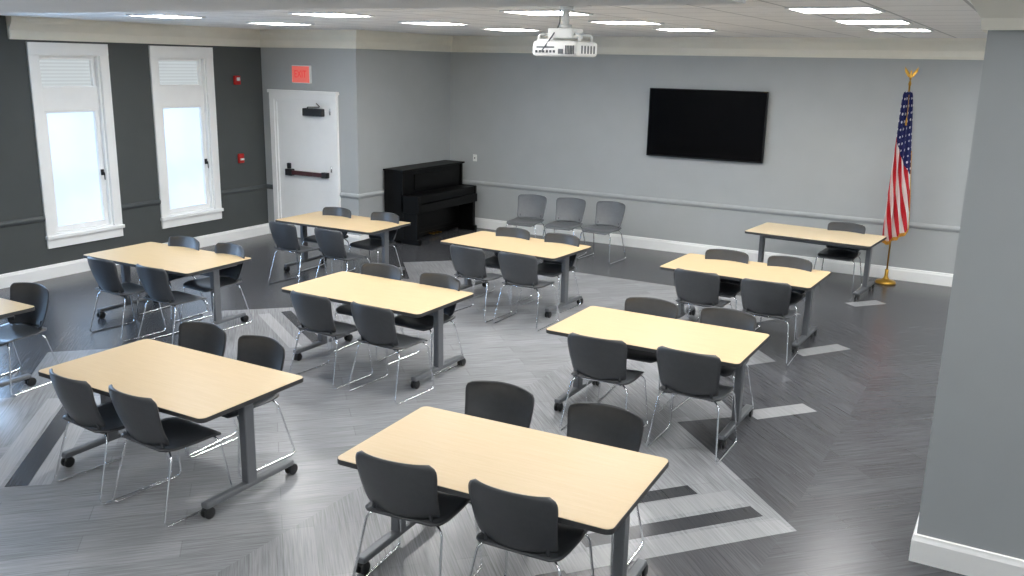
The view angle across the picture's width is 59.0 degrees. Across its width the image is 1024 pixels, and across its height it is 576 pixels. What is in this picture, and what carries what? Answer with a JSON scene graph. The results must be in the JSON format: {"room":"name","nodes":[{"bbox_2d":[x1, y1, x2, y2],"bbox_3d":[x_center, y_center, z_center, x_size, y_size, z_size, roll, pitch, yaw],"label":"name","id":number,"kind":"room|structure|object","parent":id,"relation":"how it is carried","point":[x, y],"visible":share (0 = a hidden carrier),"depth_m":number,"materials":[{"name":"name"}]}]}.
{"room":"classroom","nodes":[
{"label":"classroom","id":0,"kind":"room"},
{"bbox_2d":[0,16,268,273],"bbox_3d":[-7.772,-1.132,9.033,0.200,3.340,14.331,9,16,29],"label":"wall","id":1,"kind":"structure","parent":0,"point":[239,108],"depth_m":12.86,"materials":[{"name":"grey paint"}]},
{"bbox_2d":[26,42,124,248],"bbox_3d":[-5.880,-1.922,12.149,0.250,2.640,1.180,9,16,29],"label":"window","id":2,"kind":"structure","parent":1,"relation":"in","point":[66,84],"depth_m":12.17,"materials":[{"name":"white paint"}]},
{"bbox_2d":[39,59,90,85],"bbox_3d":[-5.905,-2.836,11.947,0.008,0.390,0.770,9,16,29],"label":"blind","id":3,"kind":"object","parent":2,"relation":"attached to","point":[54,72],"depth_m":11.96,"materials":[{"name":"grey plastic"}]},
{"bbox_2d":[0,223,270,288],"bbox_3d":[-7.587,0.407,9.408,0.185,0.180,14.131,9,16,29],"label":"baseboard","id":4,"kind":"structure","parent":1,"relation":"attached to","point":[31,275],"depth_m":12.31,"materials":[{"name":"white paint"}]},
{"bbox_2d":[0,184,272,227],"bbox_3d":[-5.222,-1.228,13.206,0.185,0.080,4.711,9,16,29],"label":"trim","id":5,"kind":"structure","parent":1,"relation":"attached to","point":[37,219],"depth_m":13.06,"materials":[{"name":"grey paint"}]},
{"bbox_2d":[148,46,223,228],"bbox_3d":[-4.966,-2.288,13.692,0.250,2.640,1.180,9,16,29],"label":"window","id":6,"kind":"structure","parent":1,"relation":"in","point":[180,89],"depth_m":13.73,"materials":[{"name":"white glass"}]},
{"bbox_2d":[158,61,197,84],"bbox_3d":[-4.992,-3.202,13.490,0.008,0.390,0.770,9,16,29],"label":"blind","id":7,"kind":"object","parent":6,"relation":"attached to","point":[170,72],"depth_m":13.51,"materials":[{"name":"grey plastic"}]},
{"bbox_2d":[233,76,240,84],"bbox_3d":[-4.347,-3.289,14.327,0.065,0.140,0.120,9,16,29],"label":"fire alarm","id":8,"kind":"object","parent":1,"relation":"attached to","point":[236,79],"visible":1,"depth_m":14.30,"materials":[{"name":"red plastic"}]},
{"bbox_2d":[238,153,243,162],"bbox_3d":[-4.374,-2.096,14.626,0.060,0.150,0.110,9,16,29],"label":"station","id":9,"kind":"object","parent":1,"relation":"attached to","point":[240,156],"visible":1,"depth_m":14.60,"materials":[{"name":"red plastic"}]},
{"bbox_2d":[0,0,745,12],"bbox_3d":[-4.045,-1.583,4.728,10.265,0.230,1.370,9,16,29],"label":"ceiling","id":10,"kind":"structure","parent":1,"relation":"attached to","point":[6,6],"depth_m":3.42,"materials":[{"name":"paint"}]},
{"bbox_2d":[261,47,366,237],"bbox_3d":[-3.292,-2.450,14.686,2.173,3.340,0.200,9,16,29],"label":"wall","id":11,"kind":"structure","parent":0,"point":[342,71],"depth_m":14.23,"materials":[{"name":"grey paint"}]},
{"bbox_2d":[292,65,311,83],"bbox_3d":[-3.334,-3.383,14.335,0.380,0.280,0.061,9,16,29],"label":"exit sign","id":12,"kind":"object","parent":11,"relation":"attached to","point":[300,73],"visible":1,"depth_m":14.29,"materials":[{"name":"red plastic"}]},
{"bbox_2d":[267,89,340,236],"bbox_3d":[-3.370,-1.967,14.665,1.460,2.410,0.106,9,16,29],"label":"door","id":13,"kind":"structure","parent":11,"relation":"in","point":[304,125],"depth_m":14.64,"materials":[{"name":"white paint"}]},
{"bbox_2d":[364,49,450,216],"bbox_3d":[-1.792,-2.573,15.303,0.200,3.340,2.387,9,16,29],"label":"wall","id":14,"kind":"structure","parent":0,"point":[407,93],"depth_m":14.97,"materials":[{"name":"grey paint"}]},
{"bbox_2d":[0,227,965,575],"bbox_3d":[-1.079,1.216,7.282,14.125,0.102,17.118,9,16,29],"label":"floor","id":15,"kind":"structure","parent":0,"point":[825,476],"depth_m":7.20,"materials":[{"name":"grey plastic"}]},
{"bbox_2d":[0,298,36,386],"bbox_3d":[-5.151,0.501,8.076,1.660,0.740,0.935,9,16,29],"label":"table","id":16,"kind":"object","parent":15,"relation":"on","point":[8,308],"visible":1,"depth_m":7.97,"materials":[{"name":"beige laminate"}]},
{"bbox_2d":[0,282,58,395],"bbox_3d":[-4.482,0.436,8.129,0.576,0.865,0.584,7,15,23],"label":"chair","id":17,"kind":"object","parent":15,"relation":"on","point":[28,324],"visible":0.9,"depth_m":8.25,"materials":[{"name":"grey plastic"}]},
{"bbox_2d":[49,368,171,504],"bbox_3d":[-2.803,0.941,6.247,0.576,0.865,0.584,11,17,33],"label":"chair","id":18,"kind":"object","parent":15,"relation":"on","point":[77,398],"visible":0.84,"depth_m":6.00,"materials":[{"name":"grey plastic"}]},
{"bbox_2d":[87,256,165,341],"bbox_3d":[-4.150,0.059,9.667,0.576,0.865,0.584,10,17,33],"label":"chair","id":19,"kind":"object","parent":15,"relation":"on","point":[105,273],"visible":0.93,"depth_m":9.42,"materials":[{"name":"grey plastic"}]},
{"bbox_2d":[83,242,251,324],"bbox_3d":[-3.844,0.008,10.163,1.660,0.740,0.935,9,16,28],"label":"table","id":20,"kind":"object","parent":15,"relation":"on","point":[182,261],"visible":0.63,"depth_m":10.00,"materials":[{"name":"beige laminate"}]},
{"bbox_2d":[38,339,302,518],"bbox_3d":[-2.408,0.963,6.454,1.660,0.740,0.935,9,16,29],"label":"table","id":21,"kind":"object","parent":15,"relation":"on","point":[192,385],"visible":0.84,"depth_m":6.27,"materials":[{"name":"beige laminate"}]},
{"bbox_2d":[108,384,232,526],"bbox_3d":[-2.283,1.018,5.980,0.576,0.865,0.584,10,17,33],"label":"chair","id":22,"kind":"object","parent":15,"relation":"on","point":[140,416],"visible":0.98,"depth_m":5.76,"materials":[{"name":"grey plastic"}]},
{"bbox_2d":[136,236,207,321],"bbox_3d":[-3.921,-0.122,10.414,0.576,0.865,0.584,8,16,27],"label":"chair","id":23,"kind":"object","parent":15,"relation":"on","point":[181,241],"visible":0.36,"depth_m":10.52,"materials":[{"name":"grey plastic"}]},
{"bbox_2d":[136,264,211,344],"bbox_3d":[-3.508,0.151,9.354,0.576,0.865,0.584,10,17,33],"label":"chair","id":24,"kind":"object","parent":15,"relation":"on","point":[155,282],"visible":0.92,"depth_m":9.11,"materials":[{"name":"grey plastic"}]},
{"bbox_2d":[178,321,237,455],"bbox_3d":[-2.542,0.753,7.020,0.576,0.865,0.584,8,16,26],"label":"chair","id":25,"kind":"object","parent":15,"relation":"on","point":[206,337],"visible":0.38,"depth_m":7.18,"materials":[{"name":"grey plastic"}]},
{"bbox_2d":[181,243,252,329],"bbox_3d":[-3.296,-0.026,10.080,0.576,0.865,0.584,10,17,33],"label":"chair","id":26,"kind":"object","parent":15,"relation":"on","point":[229,276],"visible":0.72,"depth_m":10.13,"materials":[{"name":"grey plastic"}]},
{"bbox_2d":[187,335,294,477],"bbox_3d":[-2.008,0.843,6.702,0.576,0.865,0.584,10,17,32],"label":"chair","id":27,"kind":"object","parent":15,"relation":"on","point":[264,351],"visible":0.47,"depth_m":6.82,"materials":[{"name":"grey plastic"}]},
{"bbox_2d":[268,221,327,283],"bbox_3d":[-2.841,-0.475,11.916,0.576,0.865,0.584,10,17,33],"label":"chair","id":28,"kind":"object","parent":15,"relation":"on","point":[284,235],"visible":0.98,"depth_m":11.67,"materials":[{"name":"grey plastic"}]},
{"bbox_2d":[300,207,355,273],"bbox_3d":[-2.585,-0.670,12.717,0.576,0.865,0.584,8,16,26],"label":"chair","id":29,"kind":"object","parent":15,"relation":"on","point":[333,211],"visible":0.39,"depth_m":12.81,"materials":[{"name":"grey plastic"}]},
{"bbox_2d":[289,290,372,388],"bbox_3d":[-1.709,0.418,8.433,0.576,0.865,0.584,10,17,32],"label":"chair","id":30,"kind":"object","parent":15,"relation":"on","point":[314,313],"visible":0.94,"depth_m":8.19,"materials":[{"name":"grey plastic"}]},
{"bbox_2d":[314,227,369,278],"bbox_3d":[-2.165,-0.362,11.520,0.576,0.865,0.584,11,17,33],"label":"chair","id":31,"kind":"object","parent":15,"relation":"on","point":[330,242],"visible":0.9,"depth_m":11.27,"materials":[{"name":"grey plastic"}]},
{"bbox_2d":[275,211,410,274],"bbox_3d":[-2.339,-0.562,12.572,1.660,0.740,0.935,9,16,28],"label":"table","id":32,"kind":"object","parent":15,"relation":"on","point":[355,224],"visible":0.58,"depth_m":12.37,"materials":[{"name":"beige laminate"}]},
{"bbox_2d":[330,263,405,361],"bbox_3d":[-1.451,0.227,9.220,0.576,0.865,0.584,8,16,26],"label":"chair","id":33,"kind":"object","parent":15,"relation":"on","point":[382,270],"visible":0.32,"depth_m":9.34,"materials":[{"name":"grey plastic"}]},
{"bbox_2d":[346,212,402,275],"bbox_3d":[-1.875,-0.573,12.388,0.576,0.865,0.584,10,16,31],"label":"chair","id":34,"kind":"object","parent":15,"relation":"on","point":[372,243],"visible":0.71,"depth_m":12.44,"materials":[{"name":"grey plastic"}]},
{"bbox_2d":[281,271,473,388],"bbox_3d":[-1.312,0.386,8.857,1.660,0.740,0.935,9,16,29],"label":"table","id":35,"kind":"object","parent":15,"relation":"on","point":[405,298],"visible":0.93,"depth_m":8.68,"materials":[{"name":"beige laminate"}]},
{"bbox_2d":[347,301,433,404],"bbox_3d":[-1.098,0.515,8.094,0.576,0.865,0.584,10,17,33],"label":"chair","id":36,"kind":"object","parent":15,"relation":"on","point":[375,326],"visible":1,"depth_m":7.85,"materials":[{"name":"grey plastic"}]},
{"bbox_2d":[352,450,482,575],"bbox_3d":[-0.542,1.268,5.122,0.576,0.865,0.584,7,15,23],"label":"chair","id":37,"kind":"object","parent":15,"relation":"on","point":[408,492],"visible":0.97,"depth_m":4.87,"materials":[{"name":"grey plastic"}]},
{"bbox_2d":[385,272,462,375],"bbox_3d":[-0.838,0.332,8.848,0.576,0.865,0.584,10,17,32],"label":"chair","id":38,"kind":"object","parent":15,"relation":"on","point":[424,323],"visible":0.54,"depth_m":8.86,"materials":[{"name":"grey plastic"}]},
{"bbox_2d":[383,160,476,245],"bbox_3d":[-1.352,-1.482,15.391,0.697,1.200,1.810,9,16,29],"label":"upright piano","id":39,"kind":"object","parent":15,"relation":"on","point":[433,197],"visible":0.98,"depth_m":15.10,"materials":[{"name":"black paint"}]},
{"bbox_2d":[422,380,534,526],"bbox_3d":[-0.185,1.101,5.823,0.576,0.865,0.584,8,15,25],"label":"chair","id":40,"kind":"object","parent":15,"relation":"on","point":[504,402],"visible":0.32,"depth_m":5.98,"materials":[{"name":"grey plastic"}]},
{"bbox_2d":[450,244,510,322],"bbox_3d":[-0.399,-0.103,10.627,0.576,0.865,0.584,11,17,33],"label":"chair","id":41,"kind":"object","parent":15,"relation":"on","point":[469,263],"visible":0.94,"depth_m":10.38,"materials":[{"name":"grey plastic"}]},
{"bbox_2d":[472,227,531,304],"bbox_3d":[-0.105,-0.297,11.430,0.576,0.865,0.584,9,16,29],"label":"chair","id":42,"kind":"object","parent":15,"relation":"on","point":[491,262],"visible":0.44,"depth_m":11.54,"materials":[{"name":"grey plastic"}]},
{"bbox_2d":[337,406,668,575],"bbox_3d":[-0.054,1.324,5.204,1.660,0.740,0.935,8,16,26],"label":"table","id":43,"kind":"object","parent":15,"relation":"on","point":[595,487],"visible":0.7,"depth_m":5.09,"materials":[{"name":"beige laminate"}]},
{"bbox_2d":[440,231,590,317],"bbox_3d":[0.035,-0.188,11.270,1.660,0.740,0.935,10,17,32],"label":"table","id":44,"kind":"object","parent":15,"relation":"on","point":[484,240],"visible":0.69,"depth_m":11.02,"materials":[{"name":"beige laminate"}]},
{"bbox_2d":[493,251,558,331],"bbox_3d":[0.162,-0.014,10.318,0.576,0.865,0.584,9,16,29],"label":"chair","id":45,"kind":"object","parent":15,"relation":"on","point":[517,270],"visible":1,"depth_m":10.07,"materials":[{"name":"grey plastic"}]},
{"bbox_2d":[506,194,546,237],"bbox_3d":[0.230,-1.022,14.364,0.576,0.865,0.584,7,15,23],"label":"chair","id":46,"kind":"object","parent":15,"relation":"on","point":[531,207],"visible":0.87,"depth_m":14.49,"materials":[{"name":"grey plastic"}]},
{"bbox_2d":[468,479,593,575],"bbox_3d":[0.092,1.361,4.804,0.576,0.865,0.584,8,16,26],"label":"chair","id":47,"kind":"object","parent":15,"relation":"on","point":[526,525],"visible":1,"depth_m":4.54,"materials":[{"name":"grey plastic"}]},
{"bbox_2d":[519,233,580,313],"bbox_3d":[0.489,-0.203,11.101,0.576,0.865,0.584,10,17,33],"label":"chair","id":48,"kind":"object","parent":15,"relation":"on","point":[545,268],"visible":0.66,"depth_m":11.15,"materials":[{"name":"grey plastic"}]},
{"bbox_2d":[542,197,586,257],"bbox_3d":[0.825,-0.946,14.109,0.576,0.865,0.584,8,15,25],"label":"chair","id":49,"kind":"object","parent":15,"relation":"on","point":[570,211],"visible":0.92,"depth_m":14.23,"materials":[{"name":"grey plastic"}]},
{"bbox_2d":[524,402,643,575],"bbox_3d":[0.465,1.201,5.473,0.576,0.865,0.584,8,16,27],"label":"chair","id":50,"kind":"object","parent":15,"relation":"on","point":[601,423],"visible":0.37,"depth_m":5.62,"materials":[{"name":"grey plastic"}]},
{"bbox_2d":[576,201,625,263],"bbox_3d":[1.391,-0.864,13.828,0.576,0.865,0.584,10,17,33],"label":"chair","id":51,"kind":"object","parent":15,"relation":"on","point":[609,216],"visible":1,"depth_m":13.93,"materials":[{"name":"grey plastic"}]},
{"bbox_2d":[559,332,647,431],"bbox_3d":[0.757,0.743,7.335,0.576,0.865,0.584,8,16,27],"label":"chair","id":52,"kind":"object","parent":15,"relation":"on","point":[592,358],"visible":0.96,"depth_m":7.08,"materials":[{"name":"grey plastic"}]},
{"bbox_2d":[597,297,677,411],"bbox_3d":[1.151,0.567,8.071,0.576,0.865,0.584,8,16,26],"label":"chair","id":53,"kind":"object","parent":15,"relation":"on","point":[644,305],"visible":0.32,"depth_m":8.17,"materials":[{"name":"grey plastic"}]},
{"bbox_2d":[546,306,769,448],"bbox_3d":[1.217,0.728,7.697,1.660,0.740,0.935,9,16,29],"label":"table","id":54,"kind":"object","parent":15,"relation":"on","point":[639,331],"visible":0.87,"depth_m":7.55,"materials":[{"name":"beige laminate"}]},
{"bbox_2d":[645,346,736,464],"bbox_3d":[1.418,0.832,7.034,0.576,0.865,0.584,9,16,29],"label":"chair","id":55,"kind":"object","parent":15,"relation":"on","point":[682,373],"visible":1,"depth_m":6.79,"materials":[{"name":"grey plastic"}]},
{"bbox_2d":[674,268,731,320],"bbox_3d":[2.024,0.189,9.661,0.576,0.865,0.584,10,16,31],"label":"chair","id":56,"kind":"object","parent":15,"relation":"on","point":[694,288],"visible":0.85,"depth_m":9.40,"materials":[{"name":"grey plastic"}]},
{"bbox_2d":[669,307,756,414],"bbox_3d":[1.751,0.655,7.771,0.576,0.865,0.584,10,17,32],"label":"chair","id":57,"kind":"object","parent":15,"relation":"on","point":[718,316],"visible":0.33,"depth_m":7.89,"materials":[{"name":"grey plastic"}]},
{"bbox_2d":[687,249,748,321],"bbox_3d":[2.365,0.034,10.310,0.576,0.865,0.584,8,16,26],"label":"chair","id":58,"kind":"object","parent":15,"relation":"on","point":[728,288],"visible":0.39,"depth_m":10.40,"materials":[{"name":"grey plastic"}]},
{"bbox_2d":[660,253,830,352],"bbox_3d":[2.575,0.150,10.122,1.660,0.740,0.935,10,16,31],"label":"table","id":59,"kind":"object","parent":15,"relation":"on","point":[798,279],"visible":0.81,"depth_m":9.91,"materials":[{"name":"beige laminate"}]},
{"bbox_2d":[740,278,797,366],"bbox_3d":[2.624,0.292,9.297,0.576,0.865,0.584,8,16,27],"label":"chair","id":60,"kind":"object","parent":15,"relation":"on","point":[767,299],"visible":0.91,"depth_m":9.04,"materials":[{"name":"grey plastic"}]},
{"bbox_2d":[755,255,812,340],"bbox_3d":[2.969,0.121,10.009,0.576,0.865,0.584,10,17,33],"label":"chair","id":61,"kind":"object","parent":15,"relation":"on","point":[797,296],"visible":0.36,"depth_m":10.08,"materials":[{"name":"grey plastic"}]},
{"bbox_2d":[745,222,886,300],"bbox_3d":[4.109,-0.380,12.374,1.660,0.740,0.935,11,17,33],"label":"table","id":62,"kind":"object","parent":15,"relation":"on","point":[844,239],"visible":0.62,"depth_m":12.16,"materials":[{"name":"beige laminate"}]},
{"bbox_2d":[814,222,865,293],"bbox_3d":[4.471,-0.431,12.349,0.576,0.865,0.584,10,17,32],"label":"chair","id":63,"kind":"object","parent":15,"relation":"on","point":[831,252],"visible":0.71,"depth_m":12.40,"materials":[{"name":"grey plastic"}]},
{"bbox_2d":[875,67,918,284],"bbox_3d":[5.325,-1.503,12.382,0.366,2.965,0.293,9,16,29],"label":"flag stand","id":64,"kind":"object","parent":15,"relation":"on","point":[897,212],"visible":0.98,"depth_m":12.34,"materials":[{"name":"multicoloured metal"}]},
{"bbox_2d":[0,0,986,37],"bbox_3d":[-1.010,-2.120,6.450,14.125,0.100,17.118,9,16,29],"label":"ceiling","id":65,"kind":"structure","parent":0,"point":[755,18],"depth_m":9.25,"materials":[{"name":"tile"}]},
{"bbox_2d":[125,14,205,17],"bbox_3d":[-3.859,-3.033,10.102,0.600,0.012,0.600,9,16,29],"label":"recessed light","id":66,"kind":"object","parent":65,"relation":"in","point":[140,15],"visible":1,"depth_m":9.98,"materials":[{"name":"white plastic"}]},
{"bbox_2d":[147,15,194,17],"bbox_3d":[-3.859,-3.035,10.102,0.550,0.008,0.550,9,16,29],"label":"diffuser","id":67,"kind":"object","parent":66,"relation":"attached to","point":[157,16],"depth_m":10.09,"materials":[{"name":"white plastic"}]},
{"bbox_2d":[246,22,313,24],"bbox_3d":[-2.978,-3.396,11.630,0.600,0.012,0.600,9,16,29],"label":"recessed light","id":68,"kind":"object","parent":65,"relation":"in","point":[267,23],"visible":1,"depth_m":11.54,"materials":[{"name":"white"}]},
{"bbox_2d":[257,23,300,24],"bbox_3d":[-2.978,-3.397,11.629,0.550,0.008,0.550,9,16,29],"label":"diffuser","id":69,"kind":"object","parent":68,"relation":"attached to","point":[257,23],"depth_m":11.62,"materials":[{"name":"white plastic"}]},
{"bbox_2d":[288,12,374,16],"bbox_3d":[-1.779,-2.702,8.950,0.600,0.012,0.600,9,16,29],"label":"recessed light","id":70,"kind":"object","parent":65,"relation":"in","point":[322,14],"visible":1,"depth_m":8.90,"materials":[{"name":"white plastic"}]},
{"bbox_2d":[303,14,357,16],"bbox_3d":[-1.779,-2.704,8.950,0.550,0.008,0.550,9,16,29],"label":"diffuser","id":71,"kind":"object","parent":70,"relation":"attached to","point":[322,15],"depth_m":9.02,"materials":[{"name":"white plastic"}]},
{"bbox_2d":[398,21,469,24],"bbox_3d":[-0.899,-3.065,10.478,0.600,0.012,0.600,9,16,29],"label":"recessed light","id":72,"kind":"object","parent":65,"relation":"in","point":[418,22],"visible":1,"depth_m":10.42,"materials":[{"name":"white"}]},
{"bbox_2d":[415,23,451,24],"bbox_3d":[-0.899,-3.067,10.477,0.550,0.008,0.550,9,16,29],"label":"diffuser","id":73,"kind":"object","parent":72,"relation":"attached to","point":[415,23],"depth_m":10.59,"materials":[{"name":"white plastic"}]},
{"bbox_2d":[481,28,542,30],"bbox_3d":[-0.001,-3.425,11.996,0.600,0.012,0.600,9,16,29],"label":"recessed light","id":74,"kind":"object","parent":65,"relation":"in","point":[499,29],"visible":0.94,"depth_m":11.93,"materials":[{"name":"white"}]},
{"bbox_2d":[492,29,534,30],"bbox_3d":[0.000,-3.427,11.995,0.550,0.008,0.550,9,16,29],"label":"diffuser","id":75,"kind":"object","parent":74,"relation":"attached to","point":[492,29],"depth_m":12.04,"materials":[{"name":"white plastic"}]},
{"bbox_2d":[499,10,592,15],"bbox_3d":[0.300,-2.372,7.798,0.600,0.012,0.600,9,16,29],"label":"recessed light","id":76,"kind":"object","parent":65,"relation":"in","point":[524,12],"visible":0.84,"depth_m":7.74,"materials":[{"name":"white plastic"}]},
{"bbox_2d":[512,11,585,14],"bbox_3d":[0.300,-2.374,7.798,0.550,0.008,0.550,9,16,29],"label":"diffuser","id":77,"kind":"object","parent":76,"relation":"attached to","point":[515,12],"depth_m":7.79,"materials":[{"name":"white plastic"}]},
{"bbox_2d":[533,6,596,56],"bbox_3d":[0.398,-1.900,6.673,0.407,0.377,0.378,9,16,29],"label":"ceiling projector","id":78,"kind":"object","parent":65,"relation":"hanging from","point":[555,46],"visible":0.98,"depth_m":6.60,"materials":[{"name":"white plastic"}]},
{"bbox_2d":[588,21,664,24],"bbox_3d":[1.181,-2.735,9.326,0.600,0.012,0.600,9,16,29],"label":"recessed light","id":79,"kind":"object","parent":65,"relation":"in","point":[602,22],"visible":1,"depth_m":9.32,"materials":[{"name":"white"}]},
{"bbox_2d":[599,22,653,23],"bbox_3d":[1.181,-2.736,9.325,0.550,0.008,0.550,9,16,29],"label":"diffuser","id":80,"kind":"object","parent":79,"relation":"attached to","point":[599,22],"depth_m":9.37,"materials":[{"name":"white plastic"}]},
{"bbox_2d":[653,28,717,30],"bbox_3d":[2.079,-3.095,10.844,0.600,0.012,0.600,9,16,29],"label":"recessed light","id":81,"kind":"object","parent":65,"relation":"in","point":[665,29],"visible":1,"depth_m":10.75,"materials":[{"name":"white"}]},
{"bbox_2d":[661,29,709,30],"bbox_3d":[2.079,-3.097,10.843,0.550,0.008,0.550,9,16,29],"label":"diffuser","id":82,"kind":"object","parent":81,"relation":"attached to","point":[661,29],"depth_m":10.87,"materials":[{"name":"white plastic"}]},
{"bbox_2d":[785,6,885,12],"bbox_3d":[2.379,-2.041,6.646,0.600,0.012,0.600,9,16,29],"label":"recessed light","id":83,"kind":"object","parent":65,"relation":"in","point":[850,9],"visible":1,"depth_m":6.59,"materials":[{"name":"white plastic"}]},
{"bbox_2d":[793,8,877,12],"bbox_3d":[2.379,-2.043,6.646,0.550,0.008,0.550,9,16,29],"label":"diffuser","id":84,"kind":"object","parent":83,"relation":"attached to","point":[801,10],"depth_m":6.66,"materials":[{"name":"white plastic"}]},
{"bbox_2d":[832,19,912,23],"bbox_3d":[3.260,-2.404,8.174,0.600,0.012,0.600,9,16,29],"label":"recessed light","id":85,"kind":"object","parent":65,"relation":"in","point":[869,21],"visible":1,"depth_m":8.13,"materials":[{"name":"white plastic"}]},
{"bbox_2d":[839,21,905,23],"bbox_3d":[3.260,-2.406,8.173,0.550,0.008,0.550,9,16,29],"label":"diffuser","id":86,"kind":"object","parent":85,"relation":"attached to","point":[843,22],"depth_m":8.25,"materials":[{"name":"white plastic"}]},
{"bbox_2d":[866,28,933,31],"bbox_3d":[4.158,-2.764,9.692,0.600,0.012,0.600,9,16,29],"label":"recessed light","id":87,"kind":"object","parent":65,"relation":"in","point":[871,29],"visible":1,"depth_m":9.65,"materials":[{"name":"white"}]},
{"bbox_2d":[871,29,927,30],"bbox_3d":[4.158,-2.766,9.691,0.550,0.008,0.550,9,16,29],"label":"diffuser","id":88,"kind":"object","parent":87,"relation":"attached to","point":[871,29],"depth_m":9.68,"materials":[{"name":"white plastic"}]},
{"bbox_2d":[450,52,983,273],"bbox_3d":[4.031,-2.008,13.525,12.152,3.340,0.200,9,16,29],"label":"wall","id":89,"kind":"structure","parent":0,"point":[571,123],"depth_m":13.85,"materials":[{"name":"grey paint"}]},
{"bbox_2d":[6,16,986,59],"bbox_3d":[1.623,-3.547,13.159,15.325,0.275,5.296,2,14,3],"label":"crown molding","id":90,"kind":"structure","parent":89,"relation":"attached to","point":[18,27],"depth_m":13.36,"materials":[{"name":"beige paint"}]},
{"bbox_2d":[344,217,952,286],"bbox_3d":[3.139,-0.220,12.812,12.120,0.180,2.609,9,16,29],"label":"baseboard","id":91,"kind":"structure","parent":89,"relation":"attached to","point":[895,273],"depth_m":14.33,"materials":[{"name":"white paint"}]},
{"bbox_2d":[340,179,959,231],"bbox_3d":[3.152,-0.913,12.635,12.120,0.080,2.617,9,16,29],"label":"trim","id":92,"kind":"structure","parent":89,"relation":"attached to","point":[471,182],"depth_m":14.25,"materials":[{"name":"grey paint"}]},
{"bbox_2d":[646,88,768,163],"bbox_3d":[2.966,-2.502,13.864,1.850,1.050,0.094,9,16,29],"label":"television","id":93,"kind":"object","parent":89,"relation":"attached to","point":[721,125],"visible":1,"depth_m":13.80,"materials":[{"name":"black plastic"}]},
{"bbox_2d":[917,30,1023,559],"bbox_3d":[3.958,0.167,4.801,2.905,3.340,0.820,9,16,29],"label":"wall column","id":94,"kind":"structure","parent":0,"point":[973,492],"depth_m":5.12,"materials":[{"name":"grey paint"}]},
{"bbox_2d":[909,512,1023,575],"bbox_3d":[3.911,1.700,5.180,2.927,0.180,0.842,9,16,29],"label":"baseboard","id":95,"kind":"structure","parent":94,"relation":"attached to","point":[926,550],"depth_m":5.39,"materials":[{"name":"white paint"}]},
{"bbox_2d":[970,0,1023,33],"bbox_3d":[3.921,-1.348,4.404,3.005,0.210,0.920,9,16,29],"label":"crown molding","id":96,"kind":"structure","parent":94,"relation":"attached to","point":[994,14],"depth_m":4.71,"materials":[{"name":"beige paint"}]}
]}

